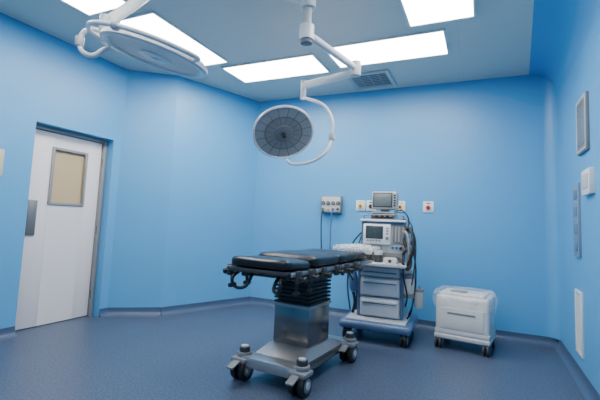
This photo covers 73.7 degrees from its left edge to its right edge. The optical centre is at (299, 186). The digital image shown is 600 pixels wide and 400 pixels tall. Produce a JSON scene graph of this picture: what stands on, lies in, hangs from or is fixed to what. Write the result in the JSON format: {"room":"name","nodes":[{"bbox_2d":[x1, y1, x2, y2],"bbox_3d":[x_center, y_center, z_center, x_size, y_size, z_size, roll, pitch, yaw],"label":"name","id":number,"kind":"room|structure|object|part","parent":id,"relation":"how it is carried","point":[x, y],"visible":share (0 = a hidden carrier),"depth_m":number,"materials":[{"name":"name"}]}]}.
{"room":"operating room","nodes":[
{"label":"operating room","id":0,"kind":"room"},
{"bbox_2d":[0,12,127,328],"bbox_3d":[-3.347,-0.221,2.713,0.220,3.000,4.881,0,-6,25],"label":"wall","id":1,"kind":"structure","parent":0,"point":[45,79],"depth_m":4.02,"materials":[{"name":"blue paint"}]},
{"bbox_2d":[0,149,4,174],"bbox_3d":[-2.774,-0.232,3.635,0.037,0.240,0.140,0,-6,25],"label":"switch box","id":2,"kind":"object","parent":1,"relation":"attached to","point":[2,152],"visible":1,"depth_m":3.68,"materials":[{"name":"beige plastic"}]},
{"bbox_2d":[0,326,16,339],"bbox_3d":[-3.502,1.175,2.059,0.055,0.090,3.850,0,-6,25],"label":"baseboard","id":3,"kind":"structure","parent":1,"relation":"attached to","point":[9,332],"depth_m":3.74,"materials":[{"name":"blue plastic"}]},
{"bbox_2d":[15,123,107,329],"bbox_3d":[-2.613,0.425,4.372,0.100,2.080,0.920,0,-6,25],"label":"door","id":4,"kind":"structure","parent":1,"relation":"in","point":[61,245],"depth_m":4.37,"materials":[{"name":"white paint"}]},
{"bbox_3d":[-2.733,0.312,4.070,0.012,0.360,0.090,0,-6,25],"label":"push plate","id":5,"kind":"part","parent":4,"relation":"part of","materials":[{"name":"metal"}]},
{"bbox_2d":[99,308,107,317],"bbox_3d":[-2.281,1.467,4.674,0.056,0.090,0.110,0,-6,25],"label":"baseboard","id":6,"kind":"structure","parent":1,"relation":"attached to","point":[102,312],"depth_m":4.67,"materials":[{"name":"blue plastic"}]},
{"bbox_2d":[107,70,177,307],"bbox_3d":[-1.942,0.050,5.007,0.606,3.000,0.150,4,-5,-13],"label":"wall","id":7,"kind":"structure","parent":0,"point":[142,203],"depth_m":4.93,"materials":[{"name":"blue paint"}]},
{"bbox_2d":[107,307,160,315],"bbox_3d":[-1.982,1.489,4.775,0.606,0.090,0.055,4,-5,-13],"label":"baseboard","id":8,"kind":"structure","parent":7,"relation":"attached to","point":[111,311],"depth_m":4.79,"materials":[{"name":"blue plastic"}]},
{"bbox_2d":[161,76,259,306],"bbox_3d":[-1.204,0.130,5.534,0.150,3.000,1.364,-3,-7,45],"label":"wall","id":9,"kind":"structure","parent":0,"point":[210,222],"depth_m":5.40,"materials":[{"name":"blue paint"}]},
{"bbox_2d":[161,296,249,315],"bbox_3d":[-1.194,1.574,5.330,0.055,0.090,1.364,-3,-7,45],"label":"baseboard","id":10,"kind":"structure","parent":9,"relation":"attached to","point":[177,309],"depth_m":5.27,"materials":[{"name":"blue plastic"}]},
{"bbox_2d":[0,0,533,101],"bbox_3d":[-0.668,-1.675,2.562,5.400,0.100,6.900,0,-6,25],"label":"ceiling","id":11,"kind":"structure","parent":0,"point":[495,43],"depth_m":3.84,"materials":[{"name":"paint"}]},
{"bbox_2d":[60,0,127,16],"bbox_3d":[-1.932,-1.629,3.021,0.540,0.018,1.190,0,-6,25],"label":"recessed light","id":12,"kind":"object","parent":11,"relation":"in","point":[90,8],"visible":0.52,"depth_m":3.48,"materials":[{"name":"white plastic"}]},
{"bbox_2d":[120,10,229,66],"bbox_3d":[-1.300,-1.496,4.182,0.540,0.018,1.180,0,-6,25],"label":"recessed light","id":13,"kind":"object","parent":11,"relation":"in","point":[151,22],"visible":0.46,"depth_m":3.94,"materials":[{"name":"white plastic"}]},
{"bbox_2d":[221,53,330,82],"bbox_3d":[-0.292,-1.399,4.770,1.200,0.018,0.540,0,-6,25],"label":"recessed light","id":14,"kind":"object","parent":11,"relation":"in","point":[305,64],"visible":1,"depth_m":4.74,"materials":[{"name":"white plastic"}]},
{"bbox_2d":[300,5,311,45],"bbox_3d":[0.058,-1.311,3.017,0.340,0.480,0.340,0,-6,25],"label":"column","id":15,"kind":"structure","parent":11,"relation":"attached to","point":[307,14],"depth_m":2.99,"materials":[{"name":"white metal"}]},
{"bbox_2d":[74,0,315,78],"bbox_3d":[-0.589,-1.060,2.570,0.763,0.956,1.502,-1,-6,31],"label":"light","id":16,"kind":"object","parent":15,"relation":"attached to","point":[147,48],"visible":1,"depth_m":2.15,"materials":[{"name":"white metal"}]},
{"bbox_3d":[-1.128,-0.790,2.182,0.199,0.178,0.046,2,-5,2],"label":"loop handle","id":17,"kind":"part","parent":16,"relation":"part of","materials":[{"name":"white plastic"}]},
{"bbox_3d":[-1.071,-0.872,2.193,0.060,0.140,0.060,0,-6,25],"label":"drop stem","id":18,"kind":"part","parent":16,"relation":"part of","materials":[{"name":"grey plastic"}]},
{"bbox_3d":[-0.976,-1.165,2.469,0.064,0.635,0.565,1,-5,18],"label":"spring arm","id":19,"kind":"part","parent":16,"relation":"part of","materials":[{"name":"white metal"}]},
{"bbox_3d":[-0.785,-0.710,2.176,0.167,0.063,0.169,0,-6,25],"label":"handle","id":20,"kind":"part","parent":16,"relation":"part of","materials":[{"name":"grey plastic"}]},
{"bbox_3d":[-0.437,-1.445,2.879,0.927,0.064,0.064,4,-5,-16],"label":"extension arm","id":21,"kind":"part","parent":16,"relation":"part of","materials":[{"name":"white metal"}]},
{"bbox_2d":[252,22,360,165],"bbox_3d":[-0.011,-0.690,3.472,0.767,0.960,0.896,8,-7,-44],"label":"light","id":22,"kind":"object","parent":15,"relation":"attached to","point":[281,131],"visible":0.99,"depth_m":3.59,"materials":[{"name":"white metal"}]},
{"bbox_3d":[-0.150,-0.487,3.634,0.158,0.134,0.150,0,-6,25],"label":"handle","id":23,"kind":"part","parent":22,"relation":"part of","materials":[{"name":"grey plastic"}]},
{"bbox_3d":[0.033,-0.930,3.838,0.052,0.190,0.052,0,-6,25],"label":"drop stem","id":24,"kind":"part","parent":22,"relation":"part of","materials":[{"name":"grey plastic"}]},
{"bbox_3d":[0.260,-0.986,3.668,0.571,0.076,0.066,-2,-7,38],"label":"spring arm","id":25,"kind":"part","parent":22,"relation":"part of","materials":[{"name":"white metal"}]},
{"bbox_3d":[0.287,-1.090,3.270,0.060,0.105,0.617,-2,-7,41],"label":"extension arm","id":26,"kind":"part","parent":22,"relation":"part of","materials":[{"name":"white metal"}]},
{"bbox_2d":[348,69,396,89],"bbox_3d":[0.890,-1.326,4.971,0.530,0.024,0.530,0,-6,25],"label":"ceiling vent","id":27,"kind":"object","parent":11,"relation":"in","point":[379,78],"visible":0.85,"depth_m":4.97,"materials":[{"name":"grey plastic"}]},
{"bbox_2d":[325,28,449,68],"bbox_3d":[0.888,-1.405,4.128,1.200,0.018,0.560,0,-6,25],"label":"recessed light","id":28,"kind":"object","parent":11,"relation":"in","point":[431,43],"visible":0.78,"depth_m":4.06,"materials":[{"name":"white plastic"}]},
{"bbox_2d":[399,0,475,27],"bbox_3d":[0.995,-1.506,2.973,0.560,0.018,1.180,0,-6,25],"label":"recessed light","id":29,"kind":"object","parent":11,"relation":"in","point":[417,13],"visible":1,"depth_m":3.33,"materials":[{"name":"white plastic"}]},
{"bbox_2d":[0,304,585,399],"bbox_3d":[-0.800,1.409,2.274,5.350,0.100,6.930,0,-6,25],"label":"floor","id":30,"kind":"structure","parent":0,"point":[181,356],"depth_m":3.35,"materials":[{"name":"blue plastic"}]},
{"bbox_2d":[223,249,371,397],"bbox_3d":[0.070,1.019,3.392,0.704,0.953,1.603,0,-6,30],"label":"table","id":31,"kind":"object","parent":30,"relation":"on","point":[302,342],"visible":1,"depth_m":3.07,"materials":[{"name":"metal"}]},
{"bbox_3d":[-0.413,0.664,2.865,0.168,0.130,0.085,3,-5,-8],"label":"release handle","id":32,"kind":"part","parent":31,"relation":"part of","materials":[{"name":"black rubber"}]},
{"bbox_3d":[-0.213,0.600,2.901,0.564,0.030,0.346,0,-6,30],"label":"frame","id":33,"kind":"part","parent":31,"relation":"part of","materials":[{"name":"grey plastic"}]},
{"bbox_3d":[-0.140,0.662,2.710,0.085,0.130,0.168,5,-6,-23],"label":"release handle","id":34,"kind":"part","parent":31,"relation":"part of","materials":[{"name":"black rubber"}]},
{"bbox_3d":[-0.010,0.641,3.257,0.564,0.030,0.460,0,-6,30],"label":"frame","id":35,"kind":"part","parent":31,"relation":"part of","materials":[{"name":"grey plastic"}]},
{"bbox_3d":[0.213,0.686,3.647,0.564,0.030,0.428,0,-6,30],"label":"frame","id":36,"kind":"part","parent":31,"relation":"part of","materials":[{"name":"grey plastic"}]},
{"bbox_3d":[0.399,0.724,3.973,0.564,0.030,0.314,0,-6,30],"label":"frame","id":37,"kind":"part","parent":31,"relation":"part of","materials":[{"name":"grey plastic"}]},
{"bbox_2d":[339,191,423,347],"bbox_3d":[0.905,0.837,4.423,0.918,1.575,0.720,0,-6,22],"label":"machine","id":38,"kind":"object","parent":30,"relation":"on","point":[384,286],"visible":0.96,"depth_m":4.23,"materials":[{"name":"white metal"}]},
{"bbox_3d":[0.827,1.209,4.197,0.370,0.042,0.030,0,-6,22],"label":"handle","id":39,"kind":"part","parent":38,"relation":"part of","materials":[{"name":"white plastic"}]},
{"bbox_3d":[0.841,0.904,4.226,0.350,0.014,0.018,0,-6,22],"label":"handle","id":40,"kind":"part","parent":38,"relation":"part of","materials":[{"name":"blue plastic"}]},
{"bbox_3d":[0.836,1.000,4.216,0.370,0.042,0.030,0,-6,22],"label":"handle","id":41,"kind":"part","parent":38,"relation":"part of","materials":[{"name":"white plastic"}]},
{"bbox_3d":[0.847,1.062,4.244,0.415,0.190,0.060,0,-6,22],"label":"drawer","id":42,"kind":"part","parent":38,"relation":"part of","materials":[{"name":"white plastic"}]},
{"bbox_3d":[0.838,1.271,4.225,0.415,0.190,0.060,0,-6,22],"label":"drawer","id":43,"kind":"part","parent":38,"relation":"part of","materials":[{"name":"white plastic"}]},
{"bbox_3d":[0.854,0.903,4.258,0.415,0.095,0.060,0,-6,22],"label":"drawer","id":44,"kind":"part","parent":38,"relation":"part of","materials":[{"name":"grey plastic"}]},
{"bbox_2d":[360,214,407,222],"bbox_3d":[0.969,0.355,4.537,0.500,0.085,0.360,0,-6,22],"label":"shelf","id":45,"kind":"object","parent":38,"relation":"attached to","point":[375,218],"depth_m":4.39,"materials":[{"name":"white plastic"}]},
{"bbox_2d":[363,261,406,268],"bbox_3d":[0.887,0.827,4.339,0.560,0.038,0.492,0,-6,22],"label":"countertop","id":46,"kind":"structure","parent":38,"relation":"on","point":[399,265],"depth_m":4.09,"materials":[{"name":"white plastic"}]},
{"bbox_2d":[372,191,398,211],"bbox_3d":[0.962,0.171,4.516,0.280,0.227,0.160,0,-6,22],"label":"patient monitor","id":47,"kind":"object","parent":38,"relation":"on","point":[383,201],"depth_m":4.44,"materials":[{"name":"grey plastic"}]},
{"bbox_3d":[1.149,0.611,4.284,0.085,0.420,0.125,0,-6,22],"label":"post","id":48,"kind":"part","parent":38,"relation":"part of","materials":[{"name":"metal"}]},
{"bbox_2d":[400,267,414,298],"bbox_3d":[1.130,0.999,4.187,0.147,0.310,0.140,0,-6,22],"label":"canister","id":49,"kind":"object","parent":38,"relation":"on","point":[409,276],"depth_m":4.14,"materials":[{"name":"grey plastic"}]},
{"bbox_2d":[414,285,423,308],"bbox_3d":[1.228,1.143,4.176,0.130,0.230,0.100,0,-6,22],"label":"bottle","id":50,"kind":"object","parent":38,"relation":"on","point":[418,292],"depth_m":4.13,"materials":[{"name":"plastic"}]},
{"bbox_2d":[434,288,495,356],"bbox_3d":[1.692,1.332,4.093,0.594,0.598,0.513,-1,-6,33],"label":"equipment cart","id":51,"kind":"object","parent":30,"relation":"on","point":[468,316],"visible":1,"depth_m":3.93,"materials":[{"name":"grey plastic"}]},
{"bbox_3d":[1.580,1.300,3.919,0.400,0.200,0.012,-1,-6,33],"label":"panel","id":52,"kind":"part","parent":51,"relation":"part of","materials":[{"name":"white plastic"}]},
{"bbox_2d":[250,74,545,335],"bbox_3d":[1.122,0.203,5.219,4.080,3.000,0.150,0,-6,25],"label":"wall","id":53,"kind":"structure","parent":0,"point":[473,149],"depth_m":4.89,"materials":[{"name":"blue paint"}]},
{"bbox_2d":[321,196,342,249],"bbox_3d":[0.405,0.542,5.360,0.290,0.852,0.132,0,-6,25],"label":"panel","id":54,"kind":"object","parent":53,"relation":"attached to","point":[329,204],"visible":0.82,"depth_m":5.36,"materials":[{"name":"grey plastic"}]},
{"bbox_3d":[0.414,0.232,5.379,0.260,0.200,0.006,0,-6,25],"label":"plate","id":55,"kind":"part","parent":54,"relation":"part of","materials":[{"name":"grey plastic"}]},
{"bbox_2d":[356,200,365,210],"bbox_3d":[0.796,0.243,5.264,0.125,0.135,0.036,0,-6,25],"label":"outlet","id":56,"kind":"object","parent":53,"relation":"attached to","point":[360,204],"visible":1,"depth_m":5.26,"materials":[{"name":"white plastic"}]},
{"bbox_2d":[366,200,375,210],"bbox_3d":[0.923,0.243,5.205,0.125,0.135,0.036,0,-6,25],"label":"outlet","id":57,"kind":"object","parent":53,"relation":"attached to","point":[368,203],"visible":0.78,"depth_m":5.21,"materials":[{"name":"white plastic"}]},
{"bbox_2d":[396,201,404,211],"bbox_3d":[1.264,0.244,5.049,0.125,0.135,0.036,0,-6,25],"label":"outlet","id":58,"kind":"object","parent":53,"relation":"attached to","point":[401,203],"visible":0.62,"depth_m":5.04,"materials":[{"name":"white plastic"}]},
{"bbox_2d":[250,296,558,346],"bbox_3d":[0.994,1.640,5.005,3.830,0.090,0.055,0,-6,25],"label":"baseboard","id":59,"kind":"structure","parent":53,"relation":"attached to","point":[424,324],"depth_m":4.45,"materials":[{"name":"blue plastic"}]},
{"bbox_2d":[423,201,433,212],"bbox_3d":[1.573,0.244,4.907,0.125,0.135,0.036,0,-6,25],"label":"outlet","id":60,"kind":"object","parent":53,"relation":"attached to","point":[428,206],"visible":1,"depth_m":4.90,"materials":[{"name":"white plastic"}]},
{"bbox_2d":[558,17,599,394],"bbox_3d":[1.520,-0.130,1.379,0.150,3.000,6.530,0,-6,25],"label":"wall","id":61,"kind":"structure","parent":0,"point":[582,274],"depth_m":3.26,"materials":[{"name":"blue paint"}]},
{"bbox_2d":[543,79,561,340],"bbox_3d":[2.736,0.184,4.336,0.130,2.842,0.130,0,-6,25],"label":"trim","id":62,"kind":"structure","parent":61,"relation":"attached to","point":[550,95],"depth_m":4.35,"materials":[{"name":"blue paint"}]},
{"bbox_2d":[529,0,599,92],"bbox_3d":[1.193,-1.474,1.679,0.720,0.300,6.530,0,-6,25],"label":"trim","id":63,"kind":"structure","parent":61,"relation":"attached to","point":[561,29],"depth_m":3.46,"materials":[{"name":"blue paint"}]},
{"bbox_2d":[554,340,599,399],"bbox_3d":[1.364,1.318,1.290,0.055,0.090,6.530,0,-6,25],"label":"baseboard","id":64,"kind":"structure","parent":61,"relation":"attached to","point":[586,387],"depth_m":3.31,"materials":[{"name":"blue plastic"}]},
{"bbox_2d":[573,183,581,257],"bbox_3d":[2.354,0.282,3.400,0.029,0.620,0.200,0,-6,25],"label":"panel","id":65,"kind":"object","parent":61,"relation":"attached to","point":[576,187],"visible":1,"depth_m":3.34,"materials":[{"name":"blue metal"}]},
{"bbox_2d":[573,190,576,199],"bbox_3d":[2.353,0.068,3.424,0.006,0.080,0.130,0,-6,25],"label":"socket","id":66,"kind":"object","parent":65,"relation":"attached to","point":[574,191],"depth_m":3.42,"materials":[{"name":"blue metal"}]},
{"bbox_2d":[573,207,576,216],"bbox_3d":[2.347,0.212,3.411,0.006,0.080,0.130,0,-6,25],"label":"socket","id":67,"kind":"object","parent":65,"relation":"attached to","point":[574,208],"depth_m":3.41,"materials":[{"name":"blue metal"}]},
{"bbox_2d":[574,224,577,233],"bbox_3d":[2.341,0.356,3.398,0.006,0.080,0.130,0,-6,25],"label":"socket","id":68,"kind":"object","parent":65,"relation":"attached to","point":[575,225],"depth_m":3.37,"materials":[{"name":"blue metal"}]},
{"bbox_2d":[574,241,577,250],"bbox_3d":[2.334,0.501,3.385,0.006,0.080,0.130,0,-6,25],"label":"socket","id":69,"kind":"object","parent":65,"relation":"attached to","point":[575,242],"depth_m":3.37,"materials":[{"name":"blue metal"}]},
{"bbox_2d":[575,289,583,358],"bbox_3d":[2.329,1.129,3.339,0.014,0.520,0.260,0,-6,25],"label":"air vent","id":70,"kind":"object","parent":61,"relation":"in","point":[579,332],"visible":1,"depth_m":3.32,"materials":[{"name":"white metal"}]},
{"bbox_2d":[576,91,589,155],"bbox_3d":[2.265,-0.498,3.207,0.032,0.450,0.340,0,-6,25],"label":"panel","id":71,"kind":"object","parent":61,"relation":"attached to","point":[582,106],"visible":1,"depth_m":3.14,"materials":[{"name":"grey plastic"}]},
{"bbox_3d":[2.254,-0.498,3.212,0.006,0.430,0.322,0,-6,25],"label":"frame","id":72,"kind":"part","parent":71,"relation":"part of","materials":[{"name":"grey plastic"}]},
{"bbox_2d":[581,167,594,195],"bbox_3d":[2.173,-0.037,3.021,0.044,0.190,0.260,0,-6,25],"label":"control box","id":73,"kind":"object","parent":61,"relation":"attached to","point":[588,175],"visible":1,"depth_m":2.93,"materials":[{"name":"white plastic"}]},
{"bbox_3d":[2.156,-0.042,3.029,0.008,0.110,0.180,0,-6,25],"label":"panel","id":74,"kind":"part","parent":73,"relation":"part of","materials":[{"name":"grey plastic"}]}
]}

